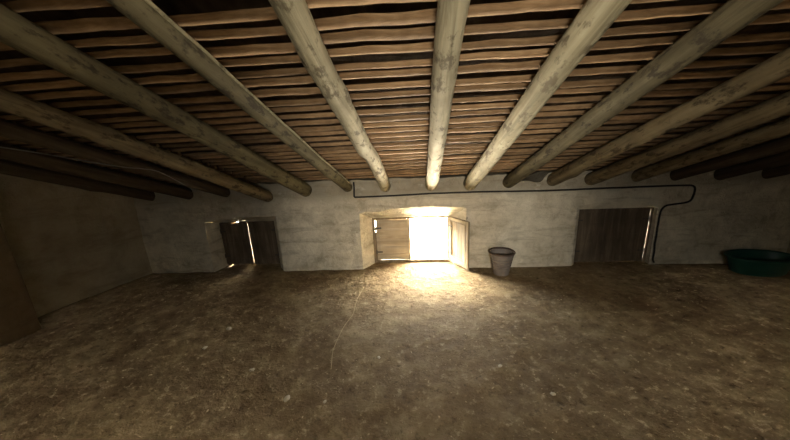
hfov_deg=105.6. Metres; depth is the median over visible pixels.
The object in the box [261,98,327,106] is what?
ceiling lath
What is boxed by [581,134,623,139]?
ceiling lath
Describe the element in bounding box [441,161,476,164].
ceiling lath
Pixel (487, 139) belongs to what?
ceiling lath
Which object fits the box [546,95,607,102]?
ceiling lath
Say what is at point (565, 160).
ceiling lath
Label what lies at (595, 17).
rafter
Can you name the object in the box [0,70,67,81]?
ceiling lath
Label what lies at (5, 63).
ceiling lath
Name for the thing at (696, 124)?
ceiling lath
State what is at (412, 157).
ceiling lath
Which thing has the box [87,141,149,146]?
ceiling lath
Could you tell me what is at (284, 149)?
ceiling lath
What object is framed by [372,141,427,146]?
ceiling lath
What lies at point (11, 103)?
rafter
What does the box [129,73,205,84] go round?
ceiling lath
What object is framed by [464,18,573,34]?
ceiling lath
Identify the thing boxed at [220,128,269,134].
ceiling lath
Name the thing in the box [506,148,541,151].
ceiling lath
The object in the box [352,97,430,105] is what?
ceiling lath
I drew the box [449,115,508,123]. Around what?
ceiling lath
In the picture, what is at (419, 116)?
ceiling lath
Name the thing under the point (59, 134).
ceiling lath
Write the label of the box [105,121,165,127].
ceiling lath
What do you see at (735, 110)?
ceiling lath
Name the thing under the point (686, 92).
ceiling lath
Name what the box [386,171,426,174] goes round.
ceiling lath
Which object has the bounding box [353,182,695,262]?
cable
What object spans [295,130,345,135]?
ceiling lath
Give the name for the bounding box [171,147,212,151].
ceiling lath
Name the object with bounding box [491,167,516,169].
ceiling lath
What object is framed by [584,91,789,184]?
rafter
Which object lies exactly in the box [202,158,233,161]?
ceiling lath
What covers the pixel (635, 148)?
ceiling lath
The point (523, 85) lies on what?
ceiling lath
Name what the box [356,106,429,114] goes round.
ceiling lath
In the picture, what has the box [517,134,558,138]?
ceiling lath
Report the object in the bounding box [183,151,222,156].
ceiling lath
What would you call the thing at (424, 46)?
ceiling lath
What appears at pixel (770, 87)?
ceiling lath
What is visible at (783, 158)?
rafter
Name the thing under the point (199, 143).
ceiling lath
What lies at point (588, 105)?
ceiling lath
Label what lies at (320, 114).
ceiling lath
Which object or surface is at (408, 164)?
ceiling lath
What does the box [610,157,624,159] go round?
ceiling lath
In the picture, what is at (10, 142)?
ceiling lath
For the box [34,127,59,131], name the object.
ceiling lath
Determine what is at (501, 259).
bucket
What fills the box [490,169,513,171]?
ceiling lath
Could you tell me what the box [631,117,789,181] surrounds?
rafter
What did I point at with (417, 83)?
ceiling slat
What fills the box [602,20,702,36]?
ceiling lath
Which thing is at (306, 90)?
ceiling lath
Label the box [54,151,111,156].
ceiling lath
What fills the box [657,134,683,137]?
ceiling lath
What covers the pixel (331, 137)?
ceiling lath
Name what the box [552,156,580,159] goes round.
ceiling lath
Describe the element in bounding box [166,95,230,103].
ceiling lath
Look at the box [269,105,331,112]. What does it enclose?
ceiling lath
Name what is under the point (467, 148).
ceiling lath
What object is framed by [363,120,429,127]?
ceiling lath
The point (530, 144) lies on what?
ceiling lath
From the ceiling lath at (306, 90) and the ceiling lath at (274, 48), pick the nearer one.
the ceiling lath at (274, 48)
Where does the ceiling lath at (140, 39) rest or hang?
on the rafter at (17, 32)
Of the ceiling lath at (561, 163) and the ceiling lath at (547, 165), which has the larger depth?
the ceiling lath at (547, 165)
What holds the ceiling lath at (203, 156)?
on the rafter at (11, 103)
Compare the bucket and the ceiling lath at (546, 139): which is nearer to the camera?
the ceiling lath at (546, 139)
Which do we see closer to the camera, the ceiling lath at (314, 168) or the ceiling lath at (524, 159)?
the ceiling lath at (524, 159)
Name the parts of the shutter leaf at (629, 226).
rail, rail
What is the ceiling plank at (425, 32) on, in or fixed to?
on the rafter at (295, 16)
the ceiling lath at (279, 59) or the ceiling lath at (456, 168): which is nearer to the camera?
the ceiling lath at (279, 59)
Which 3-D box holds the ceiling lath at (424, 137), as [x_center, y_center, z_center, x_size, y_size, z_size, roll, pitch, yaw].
[0.044,-0.625,2.323,0.546,0.031,0.045,-2,14,2]
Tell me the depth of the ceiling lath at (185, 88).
1.50 m
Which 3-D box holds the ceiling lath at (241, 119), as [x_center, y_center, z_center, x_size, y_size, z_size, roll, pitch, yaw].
[-1.029,-0.631,1.905,0.479,0.031,0.044,-2,14,3]
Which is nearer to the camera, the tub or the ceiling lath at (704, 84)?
the ceiling lath at (704, 84)
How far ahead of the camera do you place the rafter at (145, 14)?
1.22 m
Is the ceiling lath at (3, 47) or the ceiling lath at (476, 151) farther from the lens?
the ceiling lath at (476, 151)
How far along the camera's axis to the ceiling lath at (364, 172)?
3.34 m
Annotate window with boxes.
[222,221,279,264]
[372,216,448,262]
[574,207,653,261]
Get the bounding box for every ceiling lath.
[0,0,111,12]
[0,42,14,50]
[0,57,41,67]
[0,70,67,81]
[0,79,84,91]
[0,111,67,119]
[0,133,55,139]
[3,138,68,144]
[16,118,88,126]
[19,143,83,148]
[22,89,104,99]
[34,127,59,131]
[36,147,98,152]
[47,99,122,107]
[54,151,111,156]
[56,133,73,136]
[65,34,158,47]
[69,107,138,115]
[72,135,135,142]
[84,47,172,58]
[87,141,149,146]
[90,116,154,122]
[99,144,159,149]
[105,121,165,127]
[108,62,191,72]
[112,149,170,153]
[118,126,175,132]
[123,152,181,157]
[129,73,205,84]
[136,133,187,138]
[145,83,216,93]
[146,137,195,142]
[158,163,209,166]
[162,142,204,147]
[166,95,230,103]
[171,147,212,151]
[179,104,240,111]
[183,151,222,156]
[185,26,287,40]
[190,155,228,159]
[191,110,249,117]
[201,117,256,123]
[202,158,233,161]
[203,43,296,57]
[210,162,239,164]
[211,123,264,129]
[217,54,301,66]
[218,165,245,167]
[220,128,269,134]
[225,168,250,170]
[228,134,276,139]
[230,67,308,78]
[233,170,256,173]
[235,138,282,143]
[238,76,314,87]
[239,173,259,175]
[245,144,289,149]
[245,176,265,178]
[250,87,321,97]
[250,178,269,179]
[252,148,293,152]
[257,152,297,156]
[257,180,273,181]
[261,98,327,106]
[264,155,301,158]
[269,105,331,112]
[269,159,305,162]
[275,162,310,165]
[276,112,335,118]
[278,165,312,168]
[284,119,339,125]
[284,167,316,170]
[289,171,320,173]
[290,125,343,131]
[292,173,322,175]
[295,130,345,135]
[295,175,324,177]
[301,177,329,179]
[302,136,349,141]
[305,0,437,8]
[308,141,351,146]
[312,146,354,150]
[316,149,356,153]
[320,153,359,156]
[323,156,363,159]
[326,41,433,56]
[327,159,365,163]
[332,163,368,166]
[334,59,432,70]
[334,166,369,168]
[337,169,370,172]
[338,67,431,79]
[341,171,371,173]
[342,173,372,176]
[345,176,374,178]
[349,89,430,98]
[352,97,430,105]
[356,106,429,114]
[360,114,429,122]
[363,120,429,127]
[365,126,428,132]
[367,131,428,138]
[369,136,428,142]
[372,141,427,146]
[374,145,427,150]
[377,149,427,154]
[379,153,427,157]
[380,156,427,160]
[382,159,426,163]
[383,163,426,167]
[384,166,426,169]
[385,169,426,172]
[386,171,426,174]
[387,174,426,176]
[440,169,470,172]
[440,172,468,174]
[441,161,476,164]
[441,164,474,167]
[441,167,472,169]
[442,158,479,161]
[443,154,481,158]
[444,147,486,151]
[444,150,484,154]
[445,143,489,147]
[446,133,496,138]
[446,137,493,142]
[447,126,500,132]
[448,121,504,127]
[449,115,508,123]
[450,109,512,116]
[451,102,516,110]
[452,94,522,102]
[454,82,530,92]
[455,74,535,85]
[457,59,545,73]
[459,47,553,60]
[461,34,562,50]
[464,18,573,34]
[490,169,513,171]
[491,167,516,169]
[493,165,518,167]
[495,162,522,165]
[498,158,527,161]
[501,155,531,158]
[504,151,537,154]
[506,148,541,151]
[509,143,547,147]
[514,138,553,142]
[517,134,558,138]
[521,128,565,133]
[525,122,573,128]
[529,117,579,123]
[535,110,588,116]
[536,168,559,170]
[540,103,597,110]
[541,165,564,167]
[544,162,570,165]
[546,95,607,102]
[548,159,575,162]
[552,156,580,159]
[553,85,619,94]
[558,78,628,88]
[558,152,588,155]
[562,148,596,152]
[568,65,644,76]
[569,144,604,147]
[574,140,611,144]
[579,50,663,63]
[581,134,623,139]
[588,130,630,134]
[591,35,682,49]
[596,124,642,129]
[601,161,615,163]
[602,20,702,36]
[604,119,651,123]
[610,113,662,119]
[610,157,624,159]
[614,3,724,21]
[614,154,633,157]
[619,106,676,113]
[622,150,642,153]
[629,147,650,150]
[630,0,671,3]
[630,97,694,105]
[640,142,661,145]
[641,87,713,97]
[649,138,672,141]
[653,80,727,89]
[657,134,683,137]
[667,127,699,132]
[668,68,749,79]
[678,122,712,127]
[684,57,770,68]
[693,115,729,120]
[703,43,789,55]
[706,108,745,114]
[720,32,789,43]
[721,101,762,107]
[736,94,780,100]
[749,13,789,24]
[749,125,764,128]
[756,85,789,91]
[762,119,779,123]
[771,0,789,9]
[775,76,789,82]
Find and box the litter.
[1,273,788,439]
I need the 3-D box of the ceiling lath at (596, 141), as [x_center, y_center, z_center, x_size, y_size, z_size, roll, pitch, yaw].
[1.582,-0.643,2.502,0.483,0.030,0.047,-2,14,3]
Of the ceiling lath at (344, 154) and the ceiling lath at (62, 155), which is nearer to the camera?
the ceiling lath at (62, 155)
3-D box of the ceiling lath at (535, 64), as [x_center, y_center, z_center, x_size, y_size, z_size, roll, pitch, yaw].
[0.488,-0.711,1.393,0.495,0.034,0.060,-2,15,5]
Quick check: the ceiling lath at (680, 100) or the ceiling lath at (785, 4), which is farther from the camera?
the ceiling lath at (680, 100)
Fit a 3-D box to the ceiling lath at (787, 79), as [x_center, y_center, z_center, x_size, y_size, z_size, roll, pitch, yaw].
[1.995,-0.732,1.564,0.468,0.033,0.050,-2,15,5]
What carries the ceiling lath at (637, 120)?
on the rafter at (776, 68)
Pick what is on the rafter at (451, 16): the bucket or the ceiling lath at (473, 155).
the ceiling lath at (473, 155)
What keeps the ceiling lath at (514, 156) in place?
on the rafter at (732, 16)
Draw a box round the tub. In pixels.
[724,249,789,276]
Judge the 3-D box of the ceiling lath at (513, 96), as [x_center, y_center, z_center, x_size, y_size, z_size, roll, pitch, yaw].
[0.517,-0.687,1.702,0.492,0.030,0.042,-2,14,4]
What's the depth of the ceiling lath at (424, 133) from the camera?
2.21 m
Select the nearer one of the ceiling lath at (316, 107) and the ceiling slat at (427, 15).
the ceiling slat at (427, 15)
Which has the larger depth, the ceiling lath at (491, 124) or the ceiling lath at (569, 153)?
the ceiling lath at (569, 153)
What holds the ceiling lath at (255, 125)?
on the rafter at (17, 32)
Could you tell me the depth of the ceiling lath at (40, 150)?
2.38 m
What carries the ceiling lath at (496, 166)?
on the rafter at (732, 16)
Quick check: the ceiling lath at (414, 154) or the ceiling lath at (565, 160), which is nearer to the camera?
the ceiling lath at (414, 154)
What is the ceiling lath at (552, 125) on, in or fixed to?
on the rafter at (732, 16)
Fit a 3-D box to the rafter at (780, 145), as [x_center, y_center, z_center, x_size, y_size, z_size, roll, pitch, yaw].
[2.986,-0.736,0.714,0.137,1.937,5.241,-2,14,4]
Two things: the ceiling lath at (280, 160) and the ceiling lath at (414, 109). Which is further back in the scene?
the ceiling lath at (280, 160)
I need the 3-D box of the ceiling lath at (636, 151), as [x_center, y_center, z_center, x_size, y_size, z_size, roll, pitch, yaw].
[2.085,-0.632,2.815,0.440,0.028,0.038,-2,15,5]
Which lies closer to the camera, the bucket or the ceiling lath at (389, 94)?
the ceiling lath at (389, 94)
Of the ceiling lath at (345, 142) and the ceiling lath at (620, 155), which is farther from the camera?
the ceiling lath at (620, 155)
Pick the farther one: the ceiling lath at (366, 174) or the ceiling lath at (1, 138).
the ceiling lath at (366, 174)
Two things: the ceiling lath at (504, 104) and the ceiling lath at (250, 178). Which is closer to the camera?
the ceiling lath at (504, 104)
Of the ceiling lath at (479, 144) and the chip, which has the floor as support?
the chip
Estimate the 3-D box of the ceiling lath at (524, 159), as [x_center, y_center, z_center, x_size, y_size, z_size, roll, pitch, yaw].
[1.132,-0.593,2.998,0.477,0.031,0.051,-1,15,5]
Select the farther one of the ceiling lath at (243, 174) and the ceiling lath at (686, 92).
the ceiling lath at (243, 174)
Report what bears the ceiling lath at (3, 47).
on the rafter at (11, 103)
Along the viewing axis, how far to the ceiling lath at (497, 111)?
1.87 m
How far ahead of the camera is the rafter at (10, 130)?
2.25 m
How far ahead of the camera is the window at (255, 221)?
4.32 m
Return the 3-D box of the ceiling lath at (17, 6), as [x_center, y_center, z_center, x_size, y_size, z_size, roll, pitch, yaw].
[-1.085,-0.708,0.981,0.452,0.031,0.044,-2,14,4]
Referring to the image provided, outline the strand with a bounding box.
[331,287,363,367]
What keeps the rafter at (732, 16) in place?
attached to the wall at (329, 228)
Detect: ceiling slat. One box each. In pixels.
[314,8,436,30]
[345,79,430,90]
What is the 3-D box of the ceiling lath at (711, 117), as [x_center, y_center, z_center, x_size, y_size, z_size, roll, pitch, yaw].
[2.031,-0.696,2.061,0.458,0.030,0.046,-1,15,5]
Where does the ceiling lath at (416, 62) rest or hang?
on the rafter at (295, 16)
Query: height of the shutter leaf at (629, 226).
0.676 m
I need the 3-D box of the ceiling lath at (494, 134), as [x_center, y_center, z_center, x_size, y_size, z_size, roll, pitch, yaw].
[0.572,-0.639,2.291,0.486,0.029,0.042,-2,14,5]
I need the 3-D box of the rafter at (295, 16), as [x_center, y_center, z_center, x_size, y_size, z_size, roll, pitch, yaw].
[-0.298,-0.634,0.961,0.148,1.932,5.239,-2,14,3]
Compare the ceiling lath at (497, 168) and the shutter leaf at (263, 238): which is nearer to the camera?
the ceiling lath at (497, 168)
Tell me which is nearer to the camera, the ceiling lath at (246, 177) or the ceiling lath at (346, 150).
the ceiling lath at (346, 150)
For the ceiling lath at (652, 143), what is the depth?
2.56 m
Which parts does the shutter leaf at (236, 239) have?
rail, rail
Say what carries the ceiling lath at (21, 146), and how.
on the rafter at (58, 164)
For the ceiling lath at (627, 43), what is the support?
on the rafter at (595, 17)
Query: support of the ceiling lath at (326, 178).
on the rafter at (17, 32)
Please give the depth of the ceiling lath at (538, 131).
2.20 m
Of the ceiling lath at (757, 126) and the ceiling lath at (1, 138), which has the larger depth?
the ceiling lath at (757, 126)
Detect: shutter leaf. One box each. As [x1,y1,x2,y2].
[219,222,254,263]
[248,221,279,262]
[375,219,410,259]
[448,216,469,269]
[572,209,612,260]
[606,207,650,260]
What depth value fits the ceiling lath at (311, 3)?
0.99 m
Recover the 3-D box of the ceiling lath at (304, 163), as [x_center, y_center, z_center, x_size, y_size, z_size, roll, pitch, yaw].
[-0.967,-0.546,2.944,0.509,0.030,0.043,-2,14,3]
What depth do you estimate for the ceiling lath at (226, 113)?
1.80 m
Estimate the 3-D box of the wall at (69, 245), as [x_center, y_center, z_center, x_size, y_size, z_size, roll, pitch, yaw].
[-3.634,0.058,3.379,0.048,1.805,1.520,2,15,19]
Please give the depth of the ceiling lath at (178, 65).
1.32 m
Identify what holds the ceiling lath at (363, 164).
on the rafter at (145, 14)
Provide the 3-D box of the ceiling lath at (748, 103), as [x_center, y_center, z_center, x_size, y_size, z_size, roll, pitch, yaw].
[2.017,-0.712,1.863,0.462,0.030,0.040,-1,15,5]
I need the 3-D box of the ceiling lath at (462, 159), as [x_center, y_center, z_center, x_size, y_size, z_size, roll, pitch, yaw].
[0.632,-0.585,2.927,0.479,0.030,0.050,-2,14,3]
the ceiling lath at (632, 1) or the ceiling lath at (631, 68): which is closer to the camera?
the ceiling lath at (632, 1)
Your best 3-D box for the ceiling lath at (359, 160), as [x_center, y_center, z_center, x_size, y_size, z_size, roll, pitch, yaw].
[-0.453,-0.565,2.898,0.495,0.031,0.047,-2,14,2]
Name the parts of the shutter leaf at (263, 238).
rail, rail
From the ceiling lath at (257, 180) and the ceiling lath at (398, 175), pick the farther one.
the ceiling lath at (257, 180)
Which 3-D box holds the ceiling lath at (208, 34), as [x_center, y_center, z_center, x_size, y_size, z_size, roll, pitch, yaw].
[-0.577,-0.706,1.133,0.511,0.031,0.042,-2,14,1]
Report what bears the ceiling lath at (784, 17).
on the rafter at (776, 68)
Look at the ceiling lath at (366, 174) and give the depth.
3.44 m
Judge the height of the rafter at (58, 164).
1.951 m
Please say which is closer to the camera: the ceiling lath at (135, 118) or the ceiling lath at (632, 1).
the ceiling lath at (632, 1)
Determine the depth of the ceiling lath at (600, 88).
1.62 m
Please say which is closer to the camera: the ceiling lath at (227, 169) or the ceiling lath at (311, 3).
the ceiling lath at (311, 3)
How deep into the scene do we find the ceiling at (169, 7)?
1.40 m
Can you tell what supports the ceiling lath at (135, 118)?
on the rafter at (11, 103)
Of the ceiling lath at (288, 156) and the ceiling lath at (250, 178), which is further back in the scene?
the ceiling lath at (250, 178)
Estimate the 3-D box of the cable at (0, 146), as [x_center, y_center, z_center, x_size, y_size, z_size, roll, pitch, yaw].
[-2.202,-0.414,2.732,0.598,0.632,2.116,-3,14,-2]
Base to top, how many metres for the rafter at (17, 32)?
1.969 m
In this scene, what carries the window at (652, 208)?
in the wall at (329, 228)
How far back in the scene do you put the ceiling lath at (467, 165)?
3.15 m
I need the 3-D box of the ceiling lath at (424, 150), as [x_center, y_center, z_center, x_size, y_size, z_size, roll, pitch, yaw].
[0.070,-0.596,2.636,0.557,0.034,0.059,-3,14,1]
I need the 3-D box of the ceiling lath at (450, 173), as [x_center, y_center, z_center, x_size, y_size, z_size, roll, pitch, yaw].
[0.686,-0.545,3.508,0.473,0.030,0.046,-2,14,3]
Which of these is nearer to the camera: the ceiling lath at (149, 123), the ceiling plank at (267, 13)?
the ceiling plank at (267, 13)
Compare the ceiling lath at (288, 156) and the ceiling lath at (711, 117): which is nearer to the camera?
the ceiling lath at (711, 117)
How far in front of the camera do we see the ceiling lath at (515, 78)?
1.49 m
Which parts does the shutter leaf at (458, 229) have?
rail, moulding, rail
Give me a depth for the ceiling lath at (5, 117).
1.78 m
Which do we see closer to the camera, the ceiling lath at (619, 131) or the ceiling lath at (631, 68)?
the ceiling lath at (631, 68)
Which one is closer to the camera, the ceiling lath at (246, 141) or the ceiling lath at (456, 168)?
the ceiling lath at (246, 141)
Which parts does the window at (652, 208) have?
sill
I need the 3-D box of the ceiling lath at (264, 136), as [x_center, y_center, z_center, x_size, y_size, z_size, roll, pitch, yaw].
[-1.011,-0.611,2.207,0.488,0.031,0.049,-2,14,3]
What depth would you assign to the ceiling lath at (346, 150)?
2.56 m
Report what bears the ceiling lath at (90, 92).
on the rafter at (11, 103)
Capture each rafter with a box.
[0,3,311,196]
[0,88,272,201]
[0,119,229,196]
[0,142,193,199]
[0,159,154,200]
[106,0,351,191]
[268,0,390,191]
[425,0,469,190]
[463,0,631,189]
[503,0,783,187]
[547,47,789,185]
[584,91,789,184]
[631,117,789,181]
[670,135,789,180]
[714,151,789,179]
[761,164,789,178]
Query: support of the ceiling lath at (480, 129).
on the rafter at (595, 17)
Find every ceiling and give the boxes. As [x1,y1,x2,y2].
[0,0,789,185]
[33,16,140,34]
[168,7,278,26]
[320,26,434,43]
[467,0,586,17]
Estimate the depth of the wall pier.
2.75 m
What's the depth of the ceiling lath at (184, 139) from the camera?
2.21 m
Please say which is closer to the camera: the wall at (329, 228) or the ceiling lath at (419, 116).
the ceiling lath at (419, 116)
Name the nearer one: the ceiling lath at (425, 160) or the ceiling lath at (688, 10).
the ceiling lath at (688, 10)
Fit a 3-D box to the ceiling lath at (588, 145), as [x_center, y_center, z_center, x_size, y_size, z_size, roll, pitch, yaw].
[1.591,-0.639,2.605,0.482,0.030,0.046,-1,15,5]
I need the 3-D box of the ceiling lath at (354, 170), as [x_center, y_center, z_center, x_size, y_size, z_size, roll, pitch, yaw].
[-0.428,-0.535,3.250,0.492,0.030,0.042,-2,14,2]
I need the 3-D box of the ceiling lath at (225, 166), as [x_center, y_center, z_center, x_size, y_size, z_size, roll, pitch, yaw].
[-1.497,-0.534,2.973,0.526,0.030,0.043,-1,15,7]
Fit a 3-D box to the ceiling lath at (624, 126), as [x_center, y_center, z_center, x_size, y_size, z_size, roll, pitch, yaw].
[1.555,-0.670,2.187,0.484,0.031,0.037,-2,15,5]
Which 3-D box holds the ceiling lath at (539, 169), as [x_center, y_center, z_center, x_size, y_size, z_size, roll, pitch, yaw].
[1.661,-0.575,3.413,0.478,0.032,0.050,-1,15,6]
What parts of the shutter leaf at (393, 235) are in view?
rail, rail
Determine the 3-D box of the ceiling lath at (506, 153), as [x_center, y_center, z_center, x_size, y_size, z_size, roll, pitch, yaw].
[1.111,-0.615,2.767,0.477,0.030,0.048,-1,15,6]
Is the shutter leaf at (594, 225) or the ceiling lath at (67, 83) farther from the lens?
the shutter leaf at (594, 225)
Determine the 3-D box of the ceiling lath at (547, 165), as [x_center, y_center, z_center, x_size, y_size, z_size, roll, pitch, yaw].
[1.649,-0.587,3.276,0.478,0.031,0.039,-2,14,4]
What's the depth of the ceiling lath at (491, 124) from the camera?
2.06 m
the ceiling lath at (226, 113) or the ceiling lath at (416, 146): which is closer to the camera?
the ceiling lath at (226, 113)
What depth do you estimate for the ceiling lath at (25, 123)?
1.87 m
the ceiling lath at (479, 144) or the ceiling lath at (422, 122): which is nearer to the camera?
the ceiling lath at (422, 122)
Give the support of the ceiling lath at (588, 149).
on the rafter at (776, 68)
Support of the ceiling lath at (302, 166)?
on the rafter at (17, 32)
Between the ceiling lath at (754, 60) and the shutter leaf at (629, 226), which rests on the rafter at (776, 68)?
the ceiling lath at (754, 60)
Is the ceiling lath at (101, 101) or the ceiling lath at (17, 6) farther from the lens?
the ceiling lath at (101, 101)
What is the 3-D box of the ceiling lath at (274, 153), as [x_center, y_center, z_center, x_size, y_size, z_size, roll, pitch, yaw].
[-0.987,-0.575,2.609,0.500,0.034,0.062,-2,14,2]
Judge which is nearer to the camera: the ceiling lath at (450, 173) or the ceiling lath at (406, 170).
the ceiling lath at (406, 170)
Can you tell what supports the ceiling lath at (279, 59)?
on the rafter at (145, 14)
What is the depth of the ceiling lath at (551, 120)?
2.01 m
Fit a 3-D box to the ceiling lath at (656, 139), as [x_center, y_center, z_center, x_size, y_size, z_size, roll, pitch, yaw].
[2.062,-0.658,2.496,0.448,0.029,0.037,-2,14,3]
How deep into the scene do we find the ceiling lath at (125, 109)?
1.73 m
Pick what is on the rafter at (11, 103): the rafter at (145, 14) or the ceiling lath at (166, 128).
the ceiling lath at (166, 128)
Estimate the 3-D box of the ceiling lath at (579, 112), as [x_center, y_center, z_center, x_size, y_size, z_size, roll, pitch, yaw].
[1.037,-0.682,1.928,0.477,0.031,0.044,-2,15,5]
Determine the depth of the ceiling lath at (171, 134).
2.13 m
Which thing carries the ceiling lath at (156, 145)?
on the rafter at (10, 130)
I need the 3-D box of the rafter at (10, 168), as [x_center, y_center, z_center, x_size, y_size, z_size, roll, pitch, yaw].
[-3.383,-0.542,1.191,0.149,1.955,5.243,-2,14,4]
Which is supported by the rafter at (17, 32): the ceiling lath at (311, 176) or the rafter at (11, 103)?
the ceiling lath at (311, 176)
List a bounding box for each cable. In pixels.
[0,146,195,191]
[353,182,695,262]
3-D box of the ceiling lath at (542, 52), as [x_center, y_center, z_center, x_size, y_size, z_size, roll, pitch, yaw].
[0.480,-0.718,1.305,0.496,0.030,0.042,-2,14,4]
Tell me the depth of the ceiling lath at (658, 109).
1.88 m
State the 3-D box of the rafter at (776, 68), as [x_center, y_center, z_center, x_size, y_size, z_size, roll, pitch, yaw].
[1.609,-0.691,0.819,0.152,1.950,5.243,-1,15,5]
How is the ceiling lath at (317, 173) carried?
on the rafter at (17, 32)
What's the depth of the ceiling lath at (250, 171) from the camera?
3.19 m
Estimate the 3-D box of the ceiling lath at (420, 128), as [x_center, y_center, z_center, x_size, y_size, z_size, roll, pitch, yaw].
[0.027,-0.638,2.118,0.540,0.031,0.052,-2,14,3]
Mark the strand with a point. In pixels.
(363, 287)
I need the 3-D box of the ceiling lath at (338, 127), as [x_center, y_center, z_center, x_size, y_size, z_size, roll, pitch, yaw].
[-0.511,-0.632,2.075,0.503,0.035,0.060,-2,14,3]
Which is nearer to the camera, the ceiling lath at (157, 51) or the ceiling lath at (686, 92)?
the ceiling lath at (157, 51)
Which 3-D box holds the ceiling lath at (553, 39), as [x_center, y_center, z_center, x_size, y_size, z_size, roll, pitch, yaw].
[0.472,-0.724,1.226,0.497,0.031,0.044,-2,14,4]
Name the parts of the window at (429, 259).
post, sill, post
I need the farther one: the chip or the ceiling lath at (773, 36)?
the chip
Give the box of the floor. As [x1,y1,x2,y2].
[0,254,789,439]
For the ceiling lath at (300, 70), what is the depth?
1.39 m
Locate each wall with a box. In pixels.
[0,174,152,316]
[133,167,789,272]
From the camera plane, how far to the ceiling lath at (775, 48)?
1.30 m
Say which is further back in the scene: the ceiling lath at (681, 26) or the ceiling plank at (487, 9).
the ceiling lath at (681, 26)
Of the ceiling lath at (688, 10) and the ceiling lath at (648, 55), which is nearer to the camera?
the ceiling lath at (688, 10)
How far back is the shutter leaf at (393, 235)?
4.08 m
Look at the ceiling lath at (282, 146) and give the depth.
2.40 m
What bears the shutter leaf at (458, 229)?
attached to the wall at (329, 228)
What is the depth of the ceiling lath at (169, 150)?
2.46 m
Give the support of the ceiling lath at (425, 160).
on the rafter at (295, 16)
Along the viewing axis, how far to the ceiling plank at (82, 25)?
1.06 m
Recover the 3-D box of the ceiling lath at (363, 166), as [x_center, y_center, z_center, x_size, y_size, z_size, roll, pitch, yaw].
[-0.438,-0.547,3.120,0.493,0.031,0.046,-2,14,1]
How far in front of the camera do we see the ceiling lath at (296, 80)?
1.46 m
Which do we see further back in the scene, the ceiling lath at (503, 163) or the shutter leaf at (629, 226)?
the shutter leaf at (629, 226)
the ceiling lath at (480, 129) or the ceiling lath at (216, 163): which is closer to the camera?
the ceiling lath at (480, 129)
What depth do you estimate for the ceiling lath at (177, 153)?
2.55 m
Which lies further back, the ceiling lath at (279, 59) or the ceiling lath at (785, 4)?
the ceiling lath at (279, 59)
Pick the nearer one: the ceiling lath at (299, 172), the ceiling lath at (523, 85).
the ceiling lath at (523, 85)
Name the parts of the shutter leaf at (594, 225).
rail, rail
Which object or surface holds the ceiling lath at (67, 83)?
on the rafter at (11, 103)
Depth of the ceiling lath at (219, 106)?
1.71 m
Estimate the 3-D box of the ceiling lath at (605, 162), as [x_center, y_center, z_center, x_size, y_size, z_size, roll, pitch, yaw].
[2.110,-0.602,3.159,0.433,0.034,0.062,-2,14,3]
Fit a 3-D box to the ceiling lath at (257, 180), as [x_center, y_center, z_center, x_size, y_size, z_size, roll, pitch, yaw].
[-1.444,-0.481,3.656,0.482,0.030,0.048,-2,15,5]
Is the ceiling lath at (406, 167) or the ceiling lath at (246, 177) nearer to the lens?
the ceiling lath at (406, 167)
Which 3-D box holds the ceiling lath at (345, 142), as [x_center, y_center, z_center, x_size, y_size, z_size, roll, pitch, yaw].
[-0.489,-0.604,2.382,0.500,0.029,0.036,-2,14,4]
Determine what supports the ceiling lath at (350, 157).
on the rafter at (145, 14)
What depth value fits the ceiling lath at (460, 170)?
3.38 m
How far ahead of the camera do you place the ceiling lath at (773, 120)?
2.12 m
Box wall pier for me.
[0,224,41,346]
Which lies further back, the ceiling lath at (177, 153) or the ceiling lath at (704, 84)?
the ceiling lath at (177, 153)
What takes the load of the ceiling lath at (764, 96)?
on the rafter at (778, 106)
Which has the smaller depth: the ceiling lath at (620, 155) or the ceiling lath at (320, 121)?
the ceiling lath at (320, 121)
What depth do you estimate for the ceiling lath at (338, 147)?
2.48 m
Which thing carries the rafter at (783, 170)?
attached to the wall at (329, 228)
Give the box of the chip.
[283,395,289,401]
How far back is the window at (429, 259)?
4.10 m
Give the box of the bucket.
[489,247,515,275]
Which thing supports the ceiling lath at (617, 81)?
on the rafter at (732, 16)
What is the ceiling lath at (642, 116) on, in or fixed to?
on the rafter at (776, 68)
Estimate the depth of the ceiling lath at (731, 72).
1.48 m
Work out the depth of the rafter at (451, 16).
1.23 m
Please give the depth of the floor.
2.33 m
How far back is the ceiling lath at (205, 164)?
2.87 m
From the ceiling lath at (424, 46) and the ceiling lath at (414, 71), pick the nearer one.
the ceiling lath at (424, 46)
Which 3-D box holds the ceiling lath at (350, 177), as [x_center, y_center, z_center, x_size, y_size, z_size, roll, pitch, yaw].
[-0.405,-0.512,3.590,0.489,0.033,0.054,-2,14,1]
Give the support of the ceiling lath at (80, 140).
on the rafter at (10, 130)
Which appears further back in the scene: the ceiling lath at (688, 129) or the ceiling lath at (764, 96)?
the ceiling lath at (688, 129)
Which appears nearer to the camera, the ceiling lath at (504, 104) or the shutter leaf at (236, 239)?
the ceiling lath at (504, 104)

